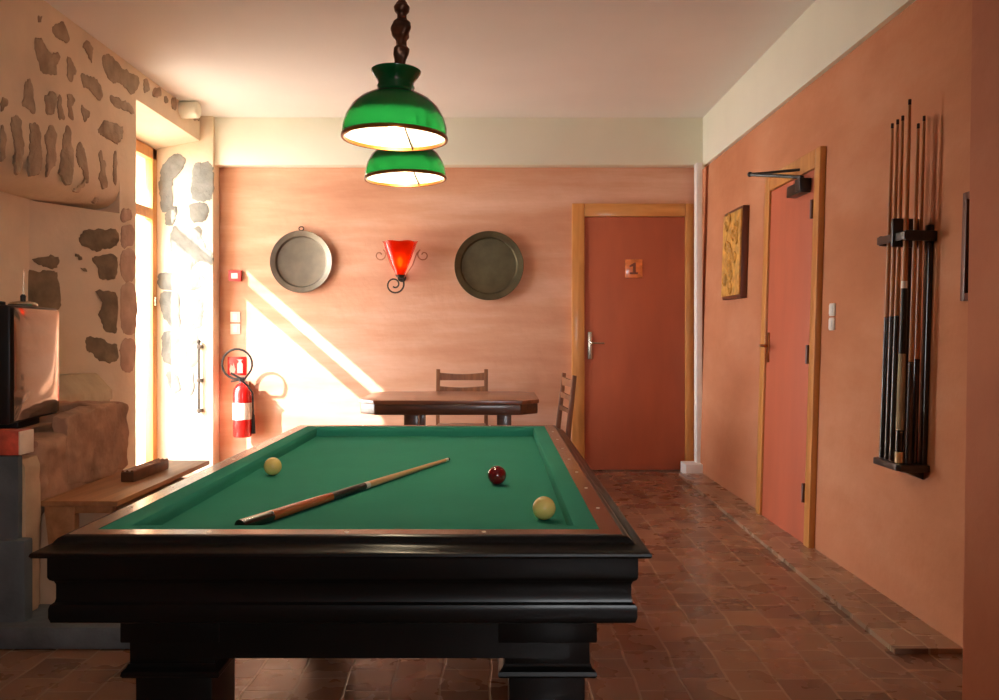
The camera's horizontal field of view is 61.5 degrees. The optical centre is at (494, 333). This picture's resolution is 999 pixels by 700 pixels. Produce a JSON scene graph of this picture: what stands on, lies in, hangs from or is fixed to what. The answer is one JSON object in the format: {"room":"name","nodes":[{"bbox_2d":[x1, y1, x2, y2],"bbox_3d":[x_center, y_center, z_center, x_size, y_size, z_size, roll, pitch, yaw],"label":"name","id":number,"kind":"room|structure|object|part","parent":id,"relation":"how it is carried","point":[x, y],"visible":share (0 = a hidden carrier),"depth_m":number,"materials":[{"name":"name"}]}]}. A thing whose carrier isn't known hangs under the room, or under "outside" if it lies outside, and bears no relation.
{"room":"games hall","nodes":[
{"label":"games hall","id":0,"kind":"room"},
{"bbox_2d":[0,455,31,621],"bbox_3d":[-2.425,0.833,3.408,1.070,0.675,0.065,0,0,0],"label":"wall slabs","id":1,"kind":"structure","parent":0,"point":[15,549],"depth_m":3.39},
{"bbox_2d":[0,429,33,454],"bbox_3d":[-2.156,0.444,3.459,0.458,0.098,0.104,0,0,0],"label":"printed box","id":2,"kind":"object","parent":1,"relation":"on","point":[12,441],"visible":1,"depth_m":3.41,"materials":[{"name":"red cardboard"}]},
{"bbox_2d":[18,402,129,611],"bbox_3d":[-2.435,0.799,3.937,1.051,0.901,1.017,0,0,0],"label":"wall","id":3,"kind":"structure","parent":0,"point":[80,444],"depth_m":3.84,"materials":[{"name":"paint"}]},
{"bbox_2d":[0,305,58,428],"bbox_3d":[-2.318,0.146,3.715,0.581,0.536,0.511,0,0,-7],"label":"television","id":4,"kind":"object","parent":3,"relation":"on","point":[29,336],"visible":1,"depth_m":3.64,"materials":[{"name":"black plastic"}]},
{"bbox_2d":[8,270,37,305],"bbox_3d":[-2.090,-0.204,3.720,0.120,0.160,0.120,0,0,0],"label":"antenna","id":5,"kind":"object","parent":4,"relation":"on","point":[22,302],"visible":0.88,"depth_m":3.69,"materials":[{"name":"metal"}]},
{"bbox_3d":[-2.035,0.128,3.752,0.011,0.476,0.480,0,0,-7],"label":"panel","id":6,"kind":"part","parent":4,"relation":"part of","materials":[{"name":"silver metal"}]},
{"bbox_2d":[0,604,129,648],"bbox_3d":[-2.155,1.204,3.885,1.610,0.092,1.130,0,0,0],"label":"baseboard","id":7,"kind":"structure","parent":3,"relation":"attached to","point":[37,632],"depth_m":3.32,"materials":[{"name":"stone"}]},
{"bbox_2d":[59,373,111,403],"bbox_3d":[-2.805,0.757,5.010,0.350,0.985,1.620,0,0,0],"label":"wall ledge","id":8,"kind":"object","parent":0,"point":[79,387],"visible":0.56,"depth_m":5.45,"materials":[{"name":"beige stone"}]},
{"bbox_2d":[0,0,199,469],"bbox_3d":[-3.046,-0.355,2.600,0.809,3.210,10.000,0,0,0],"label":"wall","id":9,"kind":"structure","parent":0,"point":[73,111],"depth_m":5.53,"materials":[{"name":"paint"}]},
{"bbox_2d":[136,116,218,472],"bbox_3d":[-2.987,-0.355,6.805,0.925,3.210,1.850,0,0,0],"label":"window","id":10,"kind":"structure","parent":9,"relation":"in","point":[148,212],"depth_m":7.55,"materials":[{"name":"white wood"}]},
{"bbox_2d":[197,340,202,412],"bbox_3d":[-2.646,0.381,7.529,0.048,0.658,0.053,0,0,0],"label":"bar","id":11,"kind":"object","parent":10,"relation":"attached to","point":[199,346],"visible":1,"depth_m":7.51,"materials":[{"name":"metal"}]},
{"bbox_2d":[178,101,200,118],"bbox_3d":[-2.596,-1.895,7.100,0.192,0.144,0.142,0,0,0],"label":"wall fixture","id":12,"kind":"object","parent":9,"relation":"attached to","point":[186,109],"depth_m":7.04,"materials":[{"name":"white paint"}]},
{"bbox_2d":[40,477,186,603],"bbox_3d":[-1.685,0.961,4.010,0.570,0.418,0.820,0,0,0],"label":"wall","id":13,"kind":"structure","parent":0,"point":[47,587],"depth_m":3.60,"materials":[{"name":"paint"}]},
{"bbox_2d":[40,460,209,544],"bbox_3d":[-1.760,0.864,4.125,0.330,0.316,1.150,0,0,0],"label":"bench","id":14,"kind":"object","parent":13,"relation":"attached to","point":[103,495],"visible":0.64,"depth_m":3.65,"materials":[{"name":"brown wood"}]},
{"bbox_2d":[121,458,168,481],"bbox_3d":[-1.741,0.676,4.190,0.064,0.057,0.400,0,0,2],"label":"brush","id":15,"kind":"object","parent":14,"relation":"on","point":[138,472],"visible":1,"depth_m":4.12,"materials":[{"name":"brown wood"}]},
{"bbox_3d":[-1.741,0.655,4.190,0.058,0.014,0.392,0,0,2],"label":"ridged lid","id":16,"kind":"part","parent":15,"relation":"part of","materials":[{"name":"brown wood"}]},
{"bbox_2d":[44,0,814,117],"bbox_3d":[-0.450,-2.060,2.900,6.300,0.200,11.000,0,0,0],"label":"ceiling","id":17,"kind":"structure","parent":0,"point":[233,58],"depth_m":5.81,"materials":[{"name":"paint"}]},
{"bbox_2d":[341,0,447,150],"bbox_3d":[-0.338,-1.304,2.830,0.358,1.307,0.359,0,0,-3],"label":"pendant lamp","id":18,"kind":"object","parent":17,"relation":"hanging from","point":[393,116],"visible":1,"depth_m":2.77,"materials":[{"name":"green glass"}]},
{"bbox_3d":[-0.336,-0.774,2.830,0.352,0.234,0.352,1,0,0],"label":"lamp shade","id":19,"kind":"part","parent":18,"relation":"part of","materials":[{"name":"green glass"}]},
{"bbox_3d":[-0.317,-1.019,2.833,0.069,0.286,0.069,1,0,0],"label":"stem","id":20,"kind":"part","parent":18,"relation":"part of","materials":[{"name":"brown wood"}]},
{"bbox_3d":[-0.312,-0.721,2.923,0.007,0.132,0.153,0,0,14],"label":"cradle arm","id":21,"kind":"part","parent":18,"relation":"part of","materials":[{"name":"metal"}]},
{"bbox_2d":[364,149,446,186],"bbox_3d":[-0.391,-1.314,3.675,0.358,1.287,0.359,0,0,-3],"label":"pendant lamp","id":22,"kind":"object","parent":17,"relation":"hanging from","point":[426,167],"visible":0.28,"depth_m":3.57,"materials":[{"name":"green glass"}]},
{"bbox_3d":[-0.394,-0.794,3.675,0.352,0.234,0.352,-1,0,0],"label":"lamp shade","id":23,"kind":"part","parent":22,"relation":"part of","materials":[{"name":"green glass"}]},
{"bbox_2d":[219,168,702,461],"bbox_3d":[-0.425,-0.355,7.880,6.050,3.210,0.300,0,0,0],"label":"wall","id":24,"kind":"structure","parent":0,"point":[318,352],"depth_m":7.73,"materials":[{"name":"paint"}]},
{"bbox_2d":[228,270,241,280],"bbox_3d":[-2.383,-0.534,7.705,0.116,0.100,0.049,0,0,0],"label":"fire alarm","id":25,"kind":"object","parent":24,"relation":"attached to","point":[233,275],"visible":1,"depth_m":7.68,"materials":[{"name":"red plastic"}]},
{"bbox_3d":[-2.383,-0.533,7.686,0.060,0.050,0.009,0,0,0],"label":"glass plate","id":26,"kind":"part","parent":25,"relation":"part of","materials":[{"name":"white glass"}]},
{"bbox_2d":[230,312,239,321],"bbox_3d":[-2.388,-0.156,7.721,0.092,0.096,0.018,0,0,0],"label":"light switch","id":27,"kind":"object","parent":24,"relation":"attached to","point":[234,316],"visible":1,"depth_m":7.72,"materials":[{"name":"white plastic"}]},
{"bbox_2d":[230,324,239,333],"bbox_3d":[-2.388,-0.046,7.721,0.092,0.096,0.018,0,0,0],"label":"light switch","id":28,"kind":"object","parent":24,"relation":"attached to","point":[234,328],"visible":1,"depth_m":7.72,"materials":[{"name":"white plastic"}]},
{"bbox_2d":[228,357,245,374],"bbox_3d":[-2.374,0.294,7.725,0.170,0.170,0.010,0,0,0],"label":"sign","id":29,"kind":"object","parent":24,"relation":"attached to","point":[236,365],"visible":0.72,"depth_m":7.72,"materials":[{"name":"red plastic"}]},
{"bbox_2d":[221,348,255,437],"bbox_3d":[-2.313,0.529,7.623,0.294,0.803,0.213,0,0,0],"label":"fire extinguisher","id":30,"kind":"object","parent":24,"relation":"attached to","point":[243,395],"visible":1,"depth_m":7.54,"materials":[{"name":"red metal"}]},
{"bbox_3d":[-2.326,0.392,7.600,0.130,0.092,0.050,0,0,0],"label":"valve handle","id":31,"kind":"part","parent":30,"relation":"part of","materials":[{"name":"black plastic"}]},
{"bbox_2d":[270,226,331,292],"bbox_3d":[-1.776,-0.683,7.707,0.570,0.610,0.047,0,0,0],"label":"tray","id":32,"kind":"object","parent":24,"relation":"attached to","point":[300,261],"visible":1,"depth_m":7.72,"materials":[{"name":"grey metal"}]},
{"bbox_2d":[376,240,427,292],"bbox_3d":[-0.856,-0.603,7.605,0.478,0.472,0.250,0,0,0],"label":"wall sconce","id":33,"kind":"object","parent":24,"relation":"attached to","point":[399,253],"visible":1,"depth_m":7.54,"materials":[{"name":"red glass"}]},
{"bbox_3d":[-0.856,-0.678,7.580,0.324,0.321,0.201,0,0,0],"label":"lamp shade","id":34,"kind":"part","parent":33,"relation":"part of","materials":[{"name":"red glass"}]},
{"bbox_2d":[215,117,702,167],"bbox_3d":[-0.338,-1.745,7.665,4.435,0.430,0.130,0,0,0],"label":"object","id":35,"kind":"structure","parent":24,"relation":"attached to","point":[240,142],"depth_m":7.60,"materials":[{"name":"white paint"}]},
{"bbox_2d":[454,231,523,299],"bbox_3d":[-0.055,-0.626,7.707,0.634,0.634,0.047,0,0,0],"label":"tray","id":36,"kind":"object","parent":24,"relation":"attached to","point":[488,265],"visible":1,"depth_m":7.72,"materials":[{"name":"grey metal"}]},
{"bbox_2d":[572,203,693,469],"bbox_3d":[1.262,0.028,7.679,1.115,2.445,0.101,0,0,0],"label":"door","id":37,"kind":"structure","parent":24,"relation":"in","point":[633,263],"depth_m":7.69,"materials":[{"name":"orange wood"}]},
{"bbox_3d":[0.870,0.105,7.691,0.040,0.250,0.010,0,0,0],"label":"handle plate","id":38,"kind":"part","parent":37,"relation":"part of","materials":[{"name":"metal"}]},
{"bbox_3d":[0.928,0.082,7.660,0.134,0.023,0.061,0,0,0],"label":"lever","id":39,"kind":"part","parent":37,"relation":"part of","materials":[{"name":"metal"}]},
{"bbox_2d":[0,470,962,699],"bbox_3d":[-0.450,1.310,2.900,6.100,0.120,10.800,0,0,0],"label":"floor","id":40,"kind":"structure","parent":0,"point":[720,616],"depth_m":3.27,"materials":[{"name":"tile"}]},
{"bbox_2d":[28,425,651,699],"bbox_3d":[-0.338,0.849,3.020,1.362,0.801,2.373,0,0,0],"label":"table","id":41,"kind":"object","parent":40,"relation":"on","point":[443,560],"visible":0.96,"depth_m":2.00,"materials":[{"name":"brown wood"}]},
{"bbox_3d":[-0.774,0.949,2.115,0.236,0.602,0.236,0,0,0],"label":"leg","id":42,"kind":"part","parent":41,"relation":"part of","materials":[{"name":"brown wood"}]},
{"bbox_2d":[100,426,316,528],"bbox_3d":[-0.887,0.472,3.020,0.058,0.046,2.168,0,0,0],"label":"cushion","id":43,"kind":"object","parent":41,"relation":"on","point":[167,508],"depth_m":2.56,"materials":[{"name":"green fabric"}]},
{"bbox_2d":[264,457,281,474],"bbox_3d":[-0.775,0.462,2.930,0.062,0.062,0.062,0,0,0],"label":"ball","id":44,"kind":"object","parent":41,"relation":"on","point":[272,466],"visible":1,"depth_m":2.91,"materials":[{"name":"yellow plastic"}]},
{"bbox_2d":[234,458,449,524],"bbox_3d":[-0.407,0.481,2.672,0.032,0.031,1.260,0,0,21],"label":"billiard cue","id":45,"kind":"object","parent":41,"relation":"on","point":[262,518],"visible":0.95,"depth_m":2.40,"materials":[{"name":"brown wood"}]},
{"bbox_3d":[-0.338,0.500,3.020,1.249,0.100,2.260,0,0,0],"label":"rail","id":46,"kind":"part","parent":41,"relation":"part of","materials":[{"name":"brown wood"}]},
{"bbox_2d":[104,525,594,528],"bbox_3d":[-0.338,0.472,1.965,1.157,0.046,0.058,0,0,0],"label":"cushion","id":47,"kind":"object","parent":41,"relation":"on","point":[105,526],"depth_m":1.96,"materials":[{"name":"green fabric"}]},
{"bbox_2d":[310,426,540,435],"bbox_3d":[-0.338,0.472,4.075,1.157,0.046,0.058,0,0,0],"label":"cushion","id":48,"kind":"object","parent":41,"relation":"on","point":[320,430],"depth_m":4.05,"materials":[{"name":"green fabric"}]},
{"bbox_2d":[488,466,505,484],"bbox_3d":[0.006,0.462,2.745,0.062,0.062,0.062,0,0,0],"label":"ball","id":49,"kind":"object","parent":41,"relation":"on","point":[496,474],"visible":1,"depth_m":2.72,"materials":[{"name":"red plastic"}]},
{"bbox_2d":[532,496,555,519],"bbox_3d":[0.130,0.462,2.227,0.062,0.062,0.062,0,0,0],"label":"ball","id":50,"kind":"object","parent":41,"relation":"on","point":[544,507],"visible":1,"depth_m":2.21,"materials":[{"name":"beige plastic"}]},
{"bbox_3d":[0.125,0.949,2.115,0.236,0.602,0.236,0,0,0],"label":"leg","id":51,"kind":"part","parent":41,"relation":"part of","materials":[{"name":"brown wood"}]},
{"bbox_2d":[533,426,598,528],"bbox_3d":[0.212,0.472,3.020,0.058,0.046,2.168,0,0,0],"label":"cushion","id":52,"kind":"object","parent":41,"relation":"on","point":[574,508],"depth_m":2.56,"materials":[{"name":"green fabric"}]},
{"bbox_2d":[359,391,538,424],"bbox_3d":[-0.350,0.873,6.750,1.370,0.755,1.000,0,0,0],"label":"dining table","id":53,"kind":"object","parent":40,"relation":"on","point":[414,405],"visible":0.69,"depth_m":6.30,"materials":[{"name":"brown wood"}]},
{"bbox_3d":[-0.640,0.926,6.450,0.110,0.647,0.100,0,0,0],"label":"leg","id":54,"kind":"part","parent":53,"relation":"part of","materials":[{"name":"brown wood"}]},
{"bbox_3d":[-0.640,0.926,7.050,0.110,0.647,0.100,0,0,0],"label":"leg","id":55,"kind":"part","parent":53,"relation":"part of","materials":[{"name":"brown wood"}]},
{"bbox_3d":[0.070,0.926,6.450,0.110,0.647,0.100,0,0,0],"label":"leg","id":56,"kind":"part","parent":53,"relation":"part of","materials":[{"name":"brown wood"}]},
{"bbox_2d":[436,369,487,424],"bbox_3d":[-0.295,0.783,7.329,0.466,0.934,0.477,0,0,0],"label":"dining chair","id":57,"kind":"object","parent":40,"relation":"on","point":[439,376],"visible":0.26,"depth_m":7.53,"materials":[{"name":"brown wood"}]},
{"bbox_3d":[-0.510,0.783,7.523,0.034,0.934,0.086,0,0,0],"label":"leg","id":58,"kind":"part","parent":57,"relation":"part of","materials":[{"name":"brown wood"}]},
{"bbox_3d":[-0.295,0.807,7.300,0.449,0.025,0.420,0,0,0],"label":"seat","id":59,"kind":"part","parent":57,"relation":"part of","materials":[{"name":"brown wood"}]},
{"bbox_3d":[-0.295,0.490,7.537,0.430,0.050,0.036,0,0,0],"label":"rail","id":60,"kind":"part","parent":57,"relation":"part of","materials":[{"name":"brown wood"}]},
{"bbox_3d":[-0.295,0.380,7.549,0.430,0.070,0.036,0,0,0],"label":"rail","id":61,"kind":"part","parent":57,"relation":"part of","materials":[{"name":"brown wood"}]},
{"bbox_3d":[-0.080,0.783,7.523,0.034,0.934,0.086,0,0,0],"label":"leg","id":62,"kind":"part","parent":57,"relation":"part of","materials":[{"name":"brown wood"}]},
{"bbox_2d":[556,373,576,438],"bbox_3d":[0.363,0.783,6.603,0.477,0.934,0.466,0,0,-6],"label":"dining chair","id":63,"kind":"object","parent":40,"relation":"on","point":[565,381],"visible":0.3,"depth_m":6.60,"materials":[{"name":"brown wood"}]},
{"bbox_3d":[0.534,0.783,6.837,0.086,0.934,0.034,0,0,-6],"label":"leg","id":64,"kind":"part","parent":63,"relation":"part of","materials":[{"name":"brown wood"}]},
{"bbox_3d":[0.559,0.593,6.623,0.036,0.045,0.430,0,0,-6],"label":"rail","id":65,"kind":"part","parent":63,"relation":"part of","materials":[{"name":"brown wood"}]},
{"bbox_3d":[0.571,0.490,6.625,0.036,0.050,0.430,0,0,-6],"label":"rail","id":66,"kind":"part","parent":63,"relation":"part of","materials":[{"name":"brown wood"}]},
{"bbox_3d":[0.583,0.380,6.626,0.036,0.070,0.430,0,0,-6],"label":"rail","id":67,"kind":"part","parent":63,"relation":"part of","materials":[{"name":"brown wood"}]},
{"bbox_3d":[0.579,0.783,6.410,0.086,0.934,0.034,0,0,-6],"label":"leg","id":68,"kind":"part","parent":63,"relation":"part of","materials":[{"name":"brown wood"}]},
{"bbox_2d":[700,0,971,647],"bbox_3d":[2.215,-0.355,2.665,0.770,3.210,10.130,0,0,0],"label":"wall","id":69,"kind":"structure","parent":0,"point":[901,534],"depth_m":4.21,"materials":[{"name":"paint"}]},
{"bbox_2d":[681,163,702,472],"bbox_3d":[1.766,-0.140,7.505,0.172,2.780,0.210,0,0,0],"label":"trim","id":70,"kind":"structure","parent":69,"relation":"attached to","point":[695,466],"depth_m":7.50,"materials":[{"name":"white paint"}]},
{"bbox_2d":[721,205,749,299],"bbox_3d":[1.848,-0.616,6.500,0.076,0.690,0.500,2,0,0],"label":"carved panel","id":71,"kind":"object","parent":69,"relation":"attached to","point":[735,222],"visible":1,"depth_m":6.36,"materials":[{"name":"wood"}]},
{"bbox_2d":[747,146,825,547],"bbox_3d":[1.726,0.081,5.308,0.297,2.330,0.985,2,0,0],"label":"door","id":72,"kind":"structure","parent":69,"relation":"in","point":[794,209],"depth_m":5.21,"materials":[{"name":"orange wood"}]},
{"bbox_3d":[1.839,0.090,5.655,0.012,0.200,0.040,2,0,0],"label":"handle plate","id":73,"kind":"part","parent":72,"relation":"part of","materials":[{"name":"gold metal"}]},
{"bbox_3d":[1.762,-0.973,5.220,0.105,0.126,0.423,0,0,-32],"label":"closer arm","id":74,"kind":"part","parent":72,"relation":"part of","materials":[{"name":"black plastic"}]},
{"bbox_2d":[702,0,915,168],"bbox_3d":[2.090,-1.738,5.215,0.420,0.445,5.030,0,0,0],"label":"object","id":75,"kind":"structure","parent":69,"relation":"attached to","point":[827,31],"depth_m":5.27,"materials":[{"name":"white paint"}]},
{"bbox_2d":[679,473,962,653],"bbox_3d":[1.730,1.239,5.340,0.340,0.022,4.120,0,0,0],"label":"step","id":76,"kind":"structure","parent":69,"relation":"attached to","point":[900,631],"depth_m":4.10,"materials":[{"name":"tile"}]},
{"bbox_2d":[828,303,835,329],"bbox_3d":[1.861,-0.095,4.645,0.022,0.150,0.066,0,0,0],"label":"light switch","id":77,"kind":"object","parent":69,"relation":"attached to","point":[832,306],"visible":1,"depth_m":4.62,"materials":[{"name":"white plastic"}]},
{"bbox_2d":[873,218,936,479],"bbox_3d":[1.788,0.062,3.704,0.155,1.129,0.272,2,0,0],"label":"cue rack","id":78,"kind":"object","parent":69,"relation":"attached to","point":[897,235],"visible":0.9,"depth_m":3.60,"materials":[{"name":"black wood"}]},
{"bbox_2d":[879,123,893,457],"bbox_3d":[1.768,-0.196,3.785,0.030,1.505,0.029,2,0,0],"label":"racked cue","id":79,"kind":"object","parent":78,"relation":"on","point":[888,248],"visible":0.88,"depth_m":3.78,"materials":[{"name":"black wood"}]},
{"bbox_2d":[884,119,898,458],"bbox_3d":[1.768,-0.199,3.735,0.030,1.510,0.029,2,0,0],"label":"racked cue","id":80,"kind":"object","parent":78,"relation":"on","point":[895,196],"visible":0.84,"depth_m":3.73,"materials":[{"name":"brown wood"}]},
{"bbox_2d":[889,115,903,460],"bbox_3d":[1.768,-0.201,3.690,0.030,1.515,0.029,2,0,0],"label":"racked cue","id":81,"kind":"object","parent":78,"relation":"on","point":[900,191],"visible":0.91,"depth_m":3.68,"materials":[{"name":"brown wood"}]},
{"bbox_2d":[873,456,929,479],"bbox_3d":[1.780,0.592,3.705,0.140,0.069,0.270,2,0,0],"label":"shelf","id":82,"kind":"object","parent":78,"relation":"attached to","point":[917,470],"depth_m":3.60,"materials":[{"name":"black wood"}]},
{"bbox_2d":[894,99,911,462],"bbox_3d":[1.769,-0.229,3.630,0.037,1.570,0.036,2,0,0],"label":"racked cue","id":83,"kind":"object","parent":78,"relation":"on","point":[900,406],"visible":1,"depth_m":3.62,"materials":[{"name":"brown wood"}]},
{"bbox_3d":[1.855,0.050,3.800,0.022,1.040,0.030,2,0,0],"label":"post","id":84,"kind":"part","parent":78,"relation":"part of","materials":[{"name":"black wood"}]},
{"bbox_2d":[904,123,919,463],"bbox_3d":[1.795,-0.173,3.604,0.029,1.460,0.028,2,0,0],"label":"racked cue","id":85,"kind":"object","parent":78,"relation":"on","point":[910,381],"visible":1,"depth_m":3.60,"materials":[{"name":"brown wood"}]},
{"bbox_2d":[912,116,925,463],"bbox_3d":[1.832,-0.192,3.628,0.029,1.500,0.028,2,0,0],"label":"racked cue","id":86,"kind":"object","parent":78,"relation":"in","point":[921,204],"visible":0.87,"depth_m":3.62,"materials":[{"name":"black wood"}]},
{"bbox_3d":[1.855,0.050,3.615,0.022,1.040,0.040,2,0,0],"label":"post","id":87,"kind":"part","parent":78,"relation":"part of","materials":[{"name":"black wood"}]},
{"bbox_2d":[960,191,969,300],"bbox_3d":[1.865,-0.345,3.080,0.025,0.430,0.520,2,0,0],"label":"framed mirror","id":88,"kind":"object","parent":69,"relation":"attached to","point":[966,196],"visible":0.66,"depth_m":3.31,"materials":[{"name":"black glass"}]},
{"bbox_3d":[1.871,-0.345,3.080,0.014,0.374,0.464,2,0,0],"label":"glass","id":89,"kind":"part","parent":88,"relation":"part of","materials":[{"name":"brown mirror"}]},
{"bbox_2d":[962,0,998,699],"bbox_3d":[2.050,-0.355,0.250,1.100,3.210,4.900,0,0,0],"label":"wall pier","id":90,"kind":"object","parent":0,"point":[980,669],"depth_m":2.61,"materials":[{"name":"paint"}]}
]}

